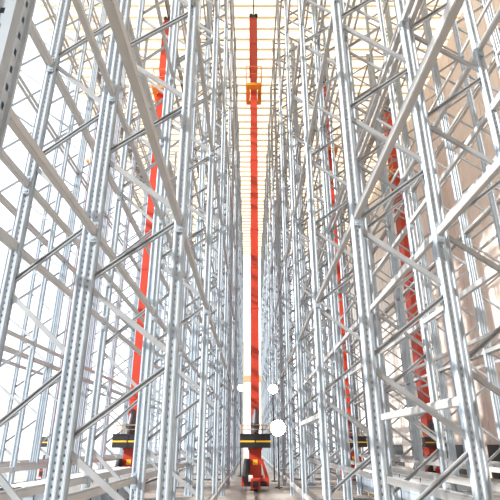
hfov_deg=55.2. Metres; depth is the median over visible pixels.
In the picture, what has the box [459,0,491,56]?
beam
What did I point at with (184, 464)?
beam
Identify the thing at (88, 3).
beam
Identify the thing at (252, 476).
crane
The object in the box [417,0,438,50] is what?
beam
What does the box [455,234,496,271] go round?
beam
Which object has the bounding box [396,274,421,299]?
beam
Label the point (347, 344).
frame
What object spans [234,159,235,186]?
beam
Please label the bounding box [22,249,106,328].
beam
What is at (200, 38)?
beam
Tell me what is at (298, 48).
beam
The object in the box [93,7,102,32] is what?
beam
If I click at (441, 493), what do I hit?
beam
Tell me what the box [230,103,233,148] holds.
beam
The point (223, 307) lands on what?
frame
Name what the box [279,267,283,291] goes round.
beam
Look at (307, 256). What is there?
frame
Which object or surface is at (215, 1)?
beam
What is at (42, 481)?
bundle
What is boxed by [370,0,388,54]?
beam
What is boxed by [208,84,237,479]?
frame
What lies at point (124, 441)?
crane
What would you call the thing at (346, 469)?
beam
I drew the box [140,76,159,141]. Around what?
beam
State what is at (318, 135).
beam
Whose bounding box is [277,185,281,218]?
beam
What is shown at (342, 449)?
frame
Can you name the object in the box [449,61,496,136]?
beam
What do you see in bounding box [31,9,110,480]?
frame
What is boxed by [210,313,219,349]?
beam
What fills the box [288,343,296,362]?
beam
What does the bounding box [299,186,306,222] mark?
beam
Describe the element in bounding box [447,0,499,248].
frame
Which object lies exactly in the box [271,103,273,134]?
beam
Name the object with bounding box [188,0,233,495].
frame
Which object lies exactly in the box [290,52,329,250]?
rail
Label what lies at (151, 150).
frame
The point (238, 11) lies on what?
ceiling
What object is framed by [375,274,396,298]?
beam
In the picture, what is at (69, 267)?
beam
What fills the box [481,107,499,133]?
beam
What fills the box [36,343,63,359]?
beam
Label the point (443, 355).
beam
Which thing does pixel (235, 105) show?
beam
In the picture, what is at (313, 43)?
beam
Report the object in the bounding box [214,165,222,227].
beam
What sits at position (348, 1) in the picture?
beam
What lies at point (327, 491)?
frame
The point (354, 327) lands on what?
beam
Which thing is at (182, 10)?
beam
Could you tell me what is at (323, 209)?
frame
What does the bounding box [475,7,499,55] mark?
beam
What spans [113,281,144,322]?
beam
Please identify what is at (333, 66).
beam
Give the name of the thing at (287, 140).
beam
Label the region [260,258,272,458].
frame
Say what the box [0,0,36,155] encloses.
frame
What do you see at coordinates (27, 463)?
beam
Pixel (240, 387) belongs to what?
floodlight
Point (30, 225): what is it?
beam
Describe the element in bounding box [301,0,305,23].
beam
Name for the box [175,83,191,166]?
beam
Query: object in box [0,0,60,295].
frame
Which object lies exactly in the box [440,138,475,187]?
beam
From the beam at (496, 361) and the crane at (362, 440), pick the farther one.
the crane at (362, 440)
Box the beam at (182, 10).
[181,3,186,39]
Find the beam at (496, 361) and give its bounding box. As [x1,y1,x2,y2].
[472,359,499,370]
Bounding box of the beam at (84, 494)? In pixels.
[68,473,137,499]
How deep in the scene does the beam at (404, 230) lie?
13.03 m
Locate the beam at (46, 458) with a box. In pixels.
[2,457,47,463]
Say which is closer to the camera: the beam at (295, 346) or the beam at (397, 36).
the beam at (397, 36)
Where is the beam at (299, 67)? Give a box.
[296,67,300,95]
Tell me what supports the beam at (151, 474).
attached to the frame at (92, 437)
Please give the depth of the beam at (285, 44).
20.96 m
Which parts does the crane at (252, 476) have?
drive motor, guard rail, cabinet railing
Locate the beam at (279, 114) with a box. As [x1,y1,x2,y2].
[276,114,279,151]
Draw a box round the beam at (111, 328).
[108,323,141,355]
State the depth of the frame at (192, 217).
46.47 m
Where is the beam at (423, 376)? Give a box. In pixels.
[406,370,435,383]
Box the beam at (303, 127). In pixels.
[298,127,303,158]
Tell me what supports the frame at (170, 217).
on the floor
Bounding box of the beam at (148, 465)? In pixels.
[146,463,158,468]
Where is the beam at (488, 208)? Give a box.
[462,195,499,236]
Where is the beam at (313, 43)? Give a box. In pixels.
[305,43,313,93]
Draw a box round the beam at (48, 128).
[47,125,77,176]
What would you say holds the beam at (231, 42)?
attached to the frame at (204, 172)
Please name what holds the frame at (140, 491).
on the floor
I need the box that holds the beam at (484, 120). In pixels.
[408,110,487,227]
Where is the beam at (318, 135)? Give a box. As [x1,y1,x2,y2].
[312,131,319,166]
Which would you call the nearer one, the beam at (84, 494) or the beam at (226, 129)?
the beam at (84, 494)
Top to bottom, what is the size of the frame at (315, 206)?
24.815 m
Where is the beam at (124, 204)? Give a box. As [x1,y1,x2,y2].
[122,198,150,255]
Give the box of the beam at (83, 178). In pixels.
[82,175,106,216]
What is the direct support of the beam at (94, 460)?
attached to the frame at (47, 393)
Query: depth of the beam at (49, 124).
19.11 m
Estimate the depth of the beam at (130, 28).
9.96 m
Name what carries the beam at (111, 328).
attached to the frame at (92, 437)
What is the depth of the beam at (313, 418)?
11.26 m
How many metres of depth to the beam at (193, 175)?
17.93 m
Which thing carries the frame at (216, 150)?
on the floor
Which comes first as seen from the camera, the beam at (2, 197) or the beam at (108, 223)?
the beam at (2, 197)
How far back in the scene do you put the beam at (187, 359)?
15.51 m
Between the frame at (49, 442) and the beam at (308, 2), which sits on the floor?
the frame at (49, 442)
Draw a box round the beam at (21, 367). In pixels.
[19,365,42,375]
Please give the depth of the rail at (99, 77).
40.64 m
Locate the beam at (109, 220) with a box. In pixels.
[108,217,123,242]
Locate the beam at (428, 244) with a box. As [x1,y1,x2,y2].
[370,235,432,317]
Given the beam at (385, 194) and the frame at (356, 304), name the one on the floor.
the frame at (356, 304)
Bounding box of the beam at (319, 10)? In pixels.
[314,0,321,37]
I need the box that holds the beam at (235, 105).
[235,105,236,132]
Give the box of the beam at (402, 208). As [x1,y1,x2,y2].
[390,194,410,227]
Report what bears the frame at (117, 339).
on the floor
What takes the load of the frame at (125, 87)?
on the floor
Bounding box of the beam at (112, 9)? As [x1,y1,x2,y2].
[102,0,183,231]
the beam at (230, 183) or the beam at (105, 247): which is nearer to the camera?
the beam at (105, 247)
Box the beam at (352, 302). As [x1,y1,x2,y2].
[344,295,356,315]
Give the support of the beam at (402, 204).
attached to the frame at (398, 321)
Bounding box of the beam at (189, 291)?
[187,281,198,315]
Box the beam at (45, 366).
[4,349,46,369]
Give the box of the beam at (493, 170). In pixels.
[434,156,499,241]
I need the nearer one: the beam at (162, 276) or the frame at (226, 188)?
the beam at (162, 276)
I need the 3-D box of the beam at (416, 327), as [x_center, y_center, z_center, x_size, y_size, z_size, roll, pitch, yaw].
[3.810,2.380,12.395,0.100,0.280,4.040,0,-22,0]
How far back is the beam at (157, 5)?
11.34 m
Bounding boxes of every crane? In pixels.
[38,99,101,477]
[112,16,169,480]
[240,13,270,490]
[323,81,366,478]
[382,109,446,473]
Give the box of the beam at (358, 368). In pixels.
[350,364,362,374]
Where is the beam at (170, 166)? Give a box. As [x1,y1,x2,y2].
[169,159,176,191]
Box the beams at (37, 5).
[36,4,459,255]
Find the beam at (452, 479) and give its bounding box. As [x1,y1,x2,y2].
[445,476,499,491]
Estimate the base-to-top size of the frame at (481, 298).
24.815 m
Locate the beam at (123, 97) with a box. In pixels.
[123,97,135,131]
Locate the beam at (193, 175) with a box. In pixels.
[192,170,202,219]
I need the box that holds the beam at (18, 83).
[17,79,37,115]
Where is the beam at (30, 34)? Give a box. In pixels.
[29,31,73,115]
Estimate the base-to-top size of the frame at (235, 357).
24.815 m
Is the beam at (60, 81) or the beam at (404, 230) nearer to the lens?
the beam at (60, 81)
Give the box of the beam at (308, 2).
[305,2,308,33]
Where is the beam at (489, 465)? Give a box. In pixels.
[450,459,499,467]
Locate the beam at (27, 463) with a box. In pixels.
[0,462,35,467]
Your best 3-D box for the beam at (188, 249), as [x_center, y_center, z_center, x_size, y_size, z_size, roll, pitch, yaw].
[-0.920,0.447,8.215,0.100,0.280,4.040,0,-22,0]
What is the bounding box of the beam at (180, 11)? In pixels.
[180,11,185,48]
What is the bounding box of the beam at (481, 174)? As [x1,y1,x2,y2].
[445,169,482,216]
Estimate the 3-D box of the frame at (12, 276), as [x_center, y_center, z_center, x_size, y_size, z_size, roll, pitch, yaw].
[-2.630,-7.792,9.509,1.064,24.815,0.260,0,-22,0]
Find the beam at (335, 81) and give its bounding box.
[323,70,337,130]
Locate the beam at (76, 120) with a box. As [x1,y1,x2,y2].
[75,117,93,153]
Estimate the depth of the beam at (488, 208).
15.71 m
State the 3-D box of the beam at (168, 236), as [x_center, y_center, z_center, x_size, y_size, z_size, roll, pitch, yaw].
[-2.020,0.080,12.847,0.100,0.280,4.040,0,-22,0]
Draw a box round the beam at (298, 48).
[289,34,299,119]
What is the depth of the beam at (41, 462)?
17.19 m
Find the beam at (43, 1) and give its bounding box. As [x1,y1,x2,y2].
[42,0,55,26]
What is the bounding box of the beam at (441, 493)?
[386,472,472,499]
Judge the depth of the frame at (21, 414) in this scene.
14.79 m
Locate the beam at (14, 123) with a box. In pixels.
[8,109,98,241]
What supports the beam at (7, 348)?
attached to the frame at (21, 414)
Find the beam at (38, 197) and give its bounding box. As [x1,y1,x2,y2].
[34,188,111,286]
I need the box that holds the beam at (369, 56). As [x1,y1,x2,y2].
[357,56,369,95]
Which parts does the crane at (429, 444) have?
drive motor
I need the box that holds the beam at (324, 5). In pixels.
[317,0,326,43]
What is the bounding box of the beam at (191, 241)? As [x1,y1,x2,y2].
[189,231,197,261]
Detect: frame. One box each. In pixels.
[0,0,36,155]
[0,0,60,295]
[0,0,94,484]
[0,0,104,481]
[0,0,120,499]
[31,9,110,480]
[42,37,123,478]
[52,0,197,499]
[72,39,147,473]
[76,84,137,473]
[81,0,175,499]
[103,87,154,468]
[106,124,150,455]
[119,156,147,453]
[122,150,151,454]
[136,0,219,499]
[144,7,188,499]
[147,197,167,463]
[148,209,173,462]
[149,200,174,463]
[150,152,176,470]
[153,217,170,461]
[170,0,228,499]
[175,237,195,461]
[176,2,209,495]
[176,42,211,485]
[177,217,192,463]
[181,267,192,457]
[182,247,194,448]
[185,260,202,459]
[187,86,219,478]
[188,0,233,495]
[196,134,221,472]
[200,37,235,486]
[205,155,224,467]
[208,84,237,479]
[211,188,226,464]
[215,122,238,474]
[218,152,239,470]
[223,177,240,467]
[226,198,241,465]
[226,219,230,463]
[228,224,241,455]
[230,232,242,446]
[230,279,242,460]
[242,258,243,459]
[243,342,269,458]
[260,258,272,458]
[261,246,272,460]
[262,240,276,462]
[263,219,276,463]
[264,200,281,465]
[265,179,283,467]
[266,154,289,470]
[268,124,294,474]
[270,87,300,478]
[272,40,311,485]
[272,239,283,453]
[276,0,322,495]
[276,218,289,449]
[278,180,298,467]
[282,157,307,470]
[284,0,348,499]
[284,125,315,474]
[289,91,320,473]
[293,43,339,485]
[298,0,389,499]
[300,0,361,494]
[305,245,317,459]
[305,256,317,458]
[306,223,331,461]
[306,264,316,457]
[309,255,329,455]
[314,0,374,499]
[315,206,336,462]
[316,185,340,464]
[318,223,333,454]
[323,209,340,463]
[331,0,488,499]
[333,134,367,454]
[336,161,367,458]
[336,169,359,461]
[338,97,370,455]
[340,184,364,460]
[341,0,451,499]
[350,54,417,468]
[357,97,414,469]
[363,0,455,475]
[368,54,429,470]
[387,0,493,492]
[394,0,499,496]
[405,0,499,499]
[424,0,499,412]
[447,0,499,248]
[487,0,499,46]
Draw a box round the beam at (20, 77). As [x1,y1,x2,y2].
[19,74,38,109]
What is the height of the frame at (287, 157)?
24.815 m
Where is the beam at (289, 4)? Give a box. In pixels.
[286,0,290,31]
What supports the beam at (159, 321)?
attached to the frame at (140, 491)
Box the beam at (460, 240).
[428,238,461,271]
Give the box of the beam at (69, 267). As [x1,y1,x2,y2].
[68,266,75,275]
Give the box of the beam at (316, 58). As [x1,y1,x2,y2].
[309,58,316,99]
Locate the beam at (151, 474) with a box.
[146,470,157,479]
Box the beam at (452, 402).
[380,396,458,423]
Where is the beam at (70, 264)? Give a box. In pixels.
[69,262,96,290]
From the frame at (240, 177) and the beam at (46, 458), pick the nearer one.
the beam at (46, 458)
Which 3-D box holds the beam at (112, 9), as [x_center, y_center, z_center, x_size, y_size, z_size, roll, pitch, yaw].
[-0.920,-1.121,4.373,0.100,0.280,4.040,0,-22,0]
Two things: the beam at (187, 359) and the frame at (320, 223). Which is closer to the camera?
the beam at (187, 359)
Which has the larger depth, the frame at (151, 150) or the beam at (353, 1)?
the frame at (151, 150)
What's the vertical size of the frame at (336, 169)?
24.815 m
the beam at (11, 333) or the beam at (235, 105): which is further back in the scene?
the beam at (235, 105)
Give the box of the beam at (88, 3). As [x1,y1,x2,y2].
[86,0,98,28]
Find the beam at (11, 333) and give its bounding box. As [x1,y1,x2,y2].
[7,329,34,348]
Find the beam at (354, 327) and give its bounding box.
[335,319,358,352]
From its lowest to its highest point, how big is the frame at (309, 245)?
24.815 m
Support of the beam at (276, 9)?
attached to the frame at (304, 361)
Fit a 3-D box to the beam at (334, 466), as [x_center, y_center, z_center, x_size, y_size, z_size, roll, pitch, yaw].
[2.560,6.724,14.888,0.070,0.120,4.028,0,-22,0]
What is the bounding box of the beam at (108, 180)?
[108,180,127,216]
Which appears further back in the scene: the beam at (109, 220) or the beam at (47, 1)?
the beam at (109, 220)
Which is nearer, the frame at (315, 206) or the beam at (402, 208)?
the beam at (402, 208)
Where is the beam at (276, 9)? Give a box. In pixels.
[273,9,276,50]
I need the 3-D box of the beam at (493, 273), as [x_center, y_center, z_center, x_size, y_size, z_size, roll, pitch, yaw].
[3.810,0.812,8.552,0.100,0.280,4.040,0,-22,0]
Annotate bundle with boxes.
[0,473,105,499]
[81,466,131,499]
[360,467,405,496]
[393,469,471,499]
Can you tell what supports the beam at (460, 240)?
attached to the frame at (429, 283)
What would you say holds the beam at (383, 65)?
attached to the frame at (336, 281)
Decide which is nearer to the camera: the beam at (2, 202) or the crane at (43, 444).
the beam at (2, 202)
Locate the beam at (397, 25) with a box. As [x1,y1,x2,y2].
[385,22,398,59]
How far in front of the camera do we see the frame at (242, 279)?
55.73 m
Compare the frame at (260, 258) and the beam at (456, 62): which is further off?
the frame at (260, 258)
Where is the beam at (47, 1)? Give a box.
[46,0,56,21]
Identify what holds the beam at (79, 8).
attached to the frame at (66, 454)
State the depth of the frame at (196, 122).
23.15 m
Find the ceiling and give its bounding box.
[36,0,462,254]
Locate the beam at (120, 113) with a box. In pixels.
[117,102,163,223]
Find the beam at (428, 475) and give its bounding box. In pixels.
[392,467,440,479]
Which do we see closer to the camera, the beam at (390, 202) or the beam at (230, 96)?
the beam at (390, 202)
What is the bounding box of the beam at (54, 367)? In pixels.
[53,365,86,380]
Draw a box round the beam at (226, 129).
[226,129,229,176]
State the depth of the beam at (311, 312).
12.35 m
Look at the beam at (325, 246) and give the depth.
17.81 m
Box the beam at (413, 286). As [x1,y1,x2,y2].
[399,277,422,299]
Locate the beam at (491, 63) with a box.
[444,56,494,133]
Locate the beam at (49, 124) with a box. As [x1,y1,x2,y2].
[48,120,81,176]
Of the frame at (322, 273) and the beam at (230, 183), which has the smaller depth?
the beam at (230, 183)
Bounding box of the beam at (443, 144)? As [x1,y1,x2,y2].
[414,143,444,191]
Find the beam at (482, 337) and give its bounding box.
[467,329,494,345]
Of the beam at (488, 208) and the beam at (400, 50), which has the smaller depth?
the beam at (400, 50)
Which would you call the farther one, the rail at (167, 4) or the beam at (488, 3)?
the rail at (167, 4)
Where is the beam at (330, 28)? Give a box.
[306,11,332,147]
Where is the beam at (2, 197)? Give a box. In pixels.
[0,192,17,213]
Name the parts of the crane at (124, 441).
drive motor, cabinet railing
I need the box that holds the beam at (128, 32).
[127,32,136,61]
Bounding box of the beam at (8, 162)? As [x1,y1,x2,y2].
[0,148,31,193]
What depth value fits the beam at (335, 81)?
16.04 m
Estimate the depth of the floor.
20.43 m
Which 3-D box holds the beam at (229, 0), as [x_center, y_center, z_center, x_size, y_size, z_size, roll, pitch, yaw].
[-0.920,-11.703,22.138,0.070,0.120,4.028,0,-22,0]
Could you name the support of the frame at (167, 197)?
on the floor
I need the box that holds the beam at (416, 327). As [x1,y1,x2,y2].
[380,322,420,354]
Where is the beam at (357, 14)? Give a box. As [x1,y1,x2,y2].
[349,0,362,50]
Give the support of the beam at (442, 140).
attached to the frame at (478, 317)
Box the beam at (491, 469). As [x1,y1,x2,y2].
[489,467,499,472]
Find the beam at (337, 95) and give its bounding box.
[330,88,338,123]
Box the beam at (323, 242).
[318,233,325,259]
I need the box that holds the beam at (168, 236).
[164,223,185,281]
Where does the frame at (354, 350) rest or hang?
on the floor
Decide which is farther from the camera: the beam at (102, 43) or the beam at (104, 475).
the beam at (102, 43)
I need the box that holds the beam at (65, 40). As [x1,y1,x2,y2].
[64,37,92,100]
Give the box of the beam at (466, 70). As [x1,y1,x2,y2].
[402,53,474,182]
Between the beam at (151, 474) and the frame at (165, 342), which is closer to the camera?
the beam at (151, 474)
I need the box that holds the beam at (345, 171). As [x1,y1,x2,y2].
[336,171,345,201]
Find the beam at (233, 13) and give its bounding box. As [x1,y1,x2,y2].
[233,13,234,47]
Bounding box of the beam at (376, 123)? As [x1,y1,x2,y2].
[361,121,377,162]
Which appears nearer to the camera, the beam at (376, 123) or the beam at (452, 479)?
the beam at (452, 479)
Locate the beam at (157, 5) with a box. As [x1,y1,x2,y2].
[154,0,173,79]
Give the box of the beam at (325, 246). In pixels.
[318,241,326,268]
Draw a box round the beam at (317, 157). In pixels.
[313,144,319,178]
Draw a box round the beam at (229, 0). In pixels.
[229,0,231,32]
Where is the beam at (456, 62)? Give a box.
[428,61,458,111]
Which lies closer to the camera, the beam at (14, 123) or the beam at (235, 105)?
the beam at (14, 123)
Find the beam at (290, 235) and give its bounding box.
[284,224,291,264]
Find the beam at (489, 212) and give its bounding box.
[467,201,499,236]
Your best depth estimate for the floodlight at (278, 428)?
19.82 m
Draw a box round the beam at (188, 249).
[185,231,208,313]
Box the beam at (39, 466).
[15,464,48,471]
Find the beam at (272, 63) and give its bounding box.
[271,63,272,96]
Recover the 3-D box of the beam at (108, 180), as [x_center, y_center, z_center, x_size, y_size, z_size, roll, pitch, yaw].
[-6.330,-2.543,22.882,0.070,0.120,4.028,0,-22,0]
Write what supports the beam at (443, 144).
attached to the frame at (481, 298)
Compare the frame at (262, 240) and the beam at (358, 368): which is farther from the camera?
the frame at (262, 240)
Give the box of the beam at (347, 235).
[315,222,350,306]
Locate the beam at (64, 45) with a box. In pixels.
[63,43,89,100]
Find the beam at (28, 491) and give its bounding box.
[0,473,88,499]
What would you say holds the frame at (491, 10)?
on the floor
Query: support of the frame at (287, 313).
on the floor
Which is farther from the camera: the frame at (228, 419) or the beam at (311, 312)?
the frame at (228, 419)
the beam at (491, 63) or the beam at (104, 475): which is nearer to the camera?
the beam at (104, 475)
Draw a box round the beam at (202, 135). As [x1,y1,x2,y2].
[196,98,203,139]
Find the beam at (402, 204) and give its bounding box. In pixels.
[387,191,409,227]
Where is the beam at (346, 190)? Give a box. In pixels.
[330,187,347,233]
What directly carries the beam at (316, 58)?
attached to the frame at (336, 281)
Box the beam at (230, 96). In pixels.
[226,31,231,100]
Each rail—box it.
[97,69,170,248]
[145,465,194,483]
[165,0,212,246]
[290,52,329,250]
[342,85,394,218]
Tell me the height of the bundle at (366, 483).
0.955 m
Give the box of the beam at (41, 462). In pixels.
[38,461,48,463]
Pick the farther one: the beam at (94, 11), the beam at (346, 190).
the beam at (94, 11)
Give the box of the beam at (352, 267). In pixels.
[342,263,353,286]
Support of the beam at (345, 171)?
attached to the frame at (347, 344)
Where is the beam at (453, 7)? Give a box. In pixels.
[352,0,464,225]
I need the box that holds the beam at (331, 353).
[320,348,333,367]
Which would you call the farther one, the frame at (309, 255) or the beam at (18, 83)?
the frame at (309, 255)
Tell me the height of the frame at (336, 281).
24.815 m
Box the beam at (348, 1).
[342,0,349,30]
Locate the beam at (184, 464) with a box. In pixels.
[174,462,188,468]
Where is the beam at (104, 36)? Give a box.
[103,36,122,90]
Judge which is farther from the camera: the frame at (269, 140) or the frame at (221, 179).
the frame at (269, 140)
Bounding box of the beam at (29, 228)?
[28,226,63,264]
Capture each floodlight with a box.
[238,385,243,476]
[268,384,277,481]
[270,420,285,488]
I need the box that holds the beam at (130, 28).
[128,17,164,145]
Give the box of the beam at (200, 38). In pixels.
[200,38,206,91]
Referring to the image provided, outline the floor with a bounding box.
[3,449,499,499]
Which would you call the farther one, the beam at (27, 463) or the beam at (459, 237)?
the beam at (459, 237)
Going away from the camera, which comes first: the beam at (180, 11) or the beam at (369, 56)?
the beam at (180, 11)
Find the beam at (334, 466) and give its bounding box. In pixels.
[330,463,341,470]
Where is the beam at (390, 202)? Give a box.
[369,181,400,241]
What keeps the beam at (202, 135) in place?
attached to the frame at (186, 8)
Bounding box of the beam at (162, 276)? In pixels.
[161,272,169,291]
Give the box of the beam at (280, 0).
[278,0,281,36]
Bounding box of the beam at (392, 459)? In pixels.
[391,458,419,463]
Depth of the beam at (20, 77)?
16.03 m
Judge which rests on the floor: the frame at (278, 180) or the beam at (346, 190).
the frame at (278, 180)
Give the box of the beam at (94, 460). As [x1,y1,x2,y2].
[72,459,99,464]
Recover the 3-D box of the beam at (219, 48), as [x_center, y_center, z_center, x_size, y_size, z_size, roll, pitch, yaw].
[-0.920,-5.660,15.190,0.100,0.280,4.040,0,-22,0]
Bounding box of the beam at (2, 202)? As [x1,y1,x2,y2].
[0,198,16,216]
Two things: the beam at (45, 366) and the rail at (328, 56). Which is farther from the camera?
the rail at (328, 56)
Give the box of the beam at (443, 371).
[441,355,482,374]
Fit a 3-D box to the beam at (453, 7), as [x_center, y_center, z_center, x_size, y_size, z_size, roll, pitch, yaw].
[1.460,-1.221,4.684,0.100,0.280,4.040,0,-22,0]
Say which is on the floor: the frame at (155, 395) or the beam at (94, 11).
the frame at (155, 395)
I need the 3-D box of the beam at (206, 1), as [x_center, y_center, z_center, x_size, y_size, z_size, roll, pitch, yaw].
[-2.020,-11.703,22.138,0.070,0.120,4.028,0,-22,0]
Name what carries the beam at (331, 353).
attached to the frame at (342, 449)
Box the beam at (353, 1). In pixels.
[344,0,355,40]
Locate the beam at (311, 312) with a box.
[297,304,313,344]
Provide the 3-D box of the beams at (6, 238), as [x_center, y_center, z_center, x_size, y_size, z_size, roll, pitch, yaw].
[0.040,2.026,32.952,17.510,23.770,59.328,0,-22,0]
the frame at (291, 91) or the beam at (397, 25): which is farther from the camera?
the frame at (291, 91)
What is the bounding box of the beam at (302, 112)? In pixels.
[296,112,302,156]
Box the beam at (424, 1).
[413,0,425,29]
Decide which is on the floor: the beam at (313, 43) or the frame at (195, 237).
the frame at (195, 237)
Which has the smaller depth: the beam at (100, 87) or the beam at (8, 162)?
the beam at (8, 162)
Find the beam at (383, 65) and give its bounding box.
[358,62,384,138]
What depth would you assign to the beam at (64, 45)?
20.57 m
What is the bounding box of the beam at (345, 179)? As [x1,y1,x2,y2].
[327,176,346,232]
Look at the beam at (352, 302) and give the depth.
18.16 m
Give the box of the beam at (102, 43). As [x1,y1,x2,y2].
[102,43,120,90]
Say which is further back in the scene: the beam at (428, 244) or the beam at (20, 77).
the beam at (20, 77)
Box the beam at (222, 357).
[221,350,225,367]
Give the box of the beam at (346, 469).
[343,464,372,479]
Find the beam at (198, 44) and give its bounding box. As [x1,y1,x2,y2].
[196,19,213,154]
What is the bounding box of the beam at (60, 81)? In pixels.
[56,71,121,199]
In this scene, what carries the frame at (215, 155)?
on the floor
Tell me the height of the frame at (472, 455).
24.815 m
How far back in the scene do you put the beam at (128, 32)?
12.48 m
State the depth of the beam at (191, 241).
18.41 m
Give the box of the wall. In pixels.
[345,0,499,477]
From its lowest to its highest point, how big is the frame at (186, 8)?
24.815 m
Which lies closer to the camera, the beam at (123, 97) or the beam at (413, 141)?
the beam at (413, 141)
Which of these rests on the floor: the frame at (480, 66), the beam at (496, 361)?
the frame at (480, 66)
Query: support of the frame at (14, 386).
on the floor
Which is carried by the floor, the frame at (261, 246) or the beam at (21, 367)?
the frame at (261, 246)
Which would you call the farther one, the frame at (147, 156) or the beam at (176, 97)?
the frame at (147, 156)
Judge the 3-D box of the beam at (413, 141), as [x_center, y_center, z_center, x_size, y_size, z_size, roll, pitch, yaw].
[6.410,-3.582,20.282,0.100,0.280,4.040,0,-22,0]
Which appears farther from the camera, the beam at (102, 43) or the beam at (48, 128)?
the beam at (102, 43)
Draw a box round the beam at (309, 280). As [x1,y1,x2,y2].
[302,275,310,300]
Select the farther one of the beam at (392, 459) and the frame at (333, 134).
the frame at (333, 134)
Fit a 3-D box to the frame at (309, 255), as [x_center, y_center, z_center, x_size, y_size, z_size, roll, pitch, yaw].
[8.210,11.474,56.719,1.244,24.815,0.260,0,-22,0]
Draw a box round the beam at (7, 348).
[4,345,51,369]
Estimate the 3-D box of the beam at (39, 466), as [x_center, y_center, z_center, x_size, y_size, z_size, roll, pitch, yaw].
[-6.330,6.648,14.649,0.100,0.280,4.040,0,-22,0]
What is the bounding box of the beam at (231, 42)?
[231,42,234,89]
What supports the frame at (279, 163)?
on the floor
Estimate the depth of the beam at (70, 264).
20.03 m
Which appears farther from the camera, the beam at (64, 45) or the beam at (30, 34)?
the beam at (64, 45)
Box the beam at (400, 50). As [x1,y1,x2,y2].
[357,42,402,165]
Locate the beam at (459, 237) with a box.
[426,234,461,269]
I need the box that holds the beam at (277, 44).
[274,44,277,92]
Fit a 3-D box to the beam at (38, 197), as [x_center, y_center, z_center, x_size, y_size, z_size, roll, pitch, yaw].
[-3.090,-0.094,8.609,0.100,0.280,4.040,0,-22,0]
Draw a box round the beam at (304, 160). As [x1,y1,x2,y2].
[293,150,305,219]
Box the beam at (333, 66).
[320,53,335,126]
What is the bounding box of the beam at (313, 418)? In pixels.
[301,413,318,424]
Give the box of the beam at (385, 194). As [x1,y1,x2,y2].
[368,192,386,224]
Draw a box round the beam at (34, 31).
[30,20,55,71]
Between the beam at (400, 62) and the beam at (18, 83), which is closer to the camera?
the beam at (18, 83)
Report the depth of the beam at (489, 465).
14.80 m
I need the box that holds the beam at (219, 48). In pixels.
[216,24,225,115]
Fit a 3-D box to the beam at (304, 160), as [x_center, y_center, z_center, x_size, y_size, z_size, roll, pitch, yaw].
[1.460,-1.862,13.910,0.100,0.280,4.040,0,-22,0]
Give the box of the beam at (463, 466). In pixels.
[421,459,465,468]
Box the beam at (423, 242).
[397,234,429,272]
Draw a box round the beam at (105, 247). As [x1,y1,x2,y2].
[100,235,156,319]
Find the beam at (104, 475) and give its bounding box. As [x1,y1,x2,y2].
[91,467,131,481]
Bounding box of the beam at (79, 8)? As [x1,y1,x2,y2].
[72,0,116,100]
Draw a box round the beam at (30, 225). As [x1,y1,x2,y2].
[28,222,67,264]
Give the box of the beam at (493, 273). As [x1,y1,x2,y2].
[422,264,499,327]
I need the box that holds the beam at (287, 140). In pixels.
[282,126,288,179]
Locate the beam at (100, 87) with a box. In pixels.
[78,35,101,90]
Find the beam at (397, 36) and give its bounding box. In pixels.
[355,27,400,162]
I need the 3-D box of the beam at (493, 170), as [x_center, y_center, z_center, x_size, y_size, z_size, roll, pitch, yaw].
[2.560,-0.999,4.593,0.100,0.280,4.040,0,-22,0]
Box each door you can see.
[394,445,404,465]
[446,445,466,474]
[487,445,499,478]
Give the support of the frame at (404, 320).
on the floor
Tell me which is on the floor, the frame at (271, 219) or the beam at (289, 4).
the frame at (271, 219)
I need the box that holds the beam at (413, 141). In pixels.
[387,138,414,191]
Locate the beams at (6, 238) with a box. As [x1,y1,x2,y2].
[0,0,499,499]
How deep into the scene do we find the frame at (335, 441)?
23.34 m
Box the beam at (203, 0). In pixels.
[203,0,207,34]
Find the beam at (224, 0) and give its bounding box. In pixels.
[224,0,226,26]
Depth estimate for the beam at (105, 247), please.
7.85 m
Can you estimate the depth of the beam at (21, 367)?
19.04 m
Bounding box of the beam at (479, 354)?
[437,351,482,374]
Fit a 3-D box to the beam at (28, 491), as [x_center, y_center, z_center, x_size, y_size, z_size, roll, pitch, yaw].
[-3.090,3.572,7.112,0.100,0.280,4.040,0,-22,0]
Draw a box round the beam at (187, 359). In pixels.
[183,351,195,371]
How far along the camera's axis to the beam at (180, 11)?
22.30 m
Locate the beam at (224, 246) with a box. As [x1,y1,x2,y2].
[223,237,227,270]
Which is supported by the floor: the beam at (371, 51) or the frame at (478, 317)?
the frame at (478, 317)
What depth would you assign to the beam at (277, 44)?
26.38 m
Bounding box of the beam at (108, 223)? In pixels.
[107,222,122,246]
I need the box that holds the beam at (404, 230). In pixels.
[372,224,406,276]
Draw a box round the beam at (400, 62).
[378,61,401,118]
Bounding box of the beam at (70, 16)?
[69,12,77,32]
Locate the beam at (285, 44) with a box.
[280,44,285,103]
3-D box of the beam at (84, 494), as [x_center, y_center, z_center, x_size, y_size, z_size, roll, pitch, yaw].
[-2.170,3.572,7.112,0.100,0.280,4.040,0,-22,0]
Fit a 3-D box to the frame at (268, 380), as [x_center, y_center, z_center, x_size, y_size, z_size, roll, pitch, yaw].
[2.010,4.786,40.331,1.244,24.815,0.260,0,-22,0]
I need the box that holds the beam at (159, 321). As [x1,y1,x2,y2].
[157,316,181,354]
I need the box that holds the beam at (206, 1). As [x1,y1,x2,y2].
[206,1,209,29]
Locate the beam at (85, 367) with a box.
[84,366,110,380]
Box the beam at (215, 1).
[214,0,217,16]
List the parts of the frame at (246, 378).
post, post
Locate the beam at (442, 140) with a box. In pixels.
[411,138,443,191]
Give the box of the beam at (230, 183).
[230,183,232,216]
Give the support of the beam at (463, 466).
attached to the frame at (478, 317)
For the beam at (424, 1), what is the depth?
17.91 m
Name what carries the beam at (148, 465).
attached to the frame at (186, 8)
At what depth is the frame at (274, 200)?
43.50 m
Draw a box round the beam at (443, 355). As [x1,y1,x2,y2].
[410,352,448,374]

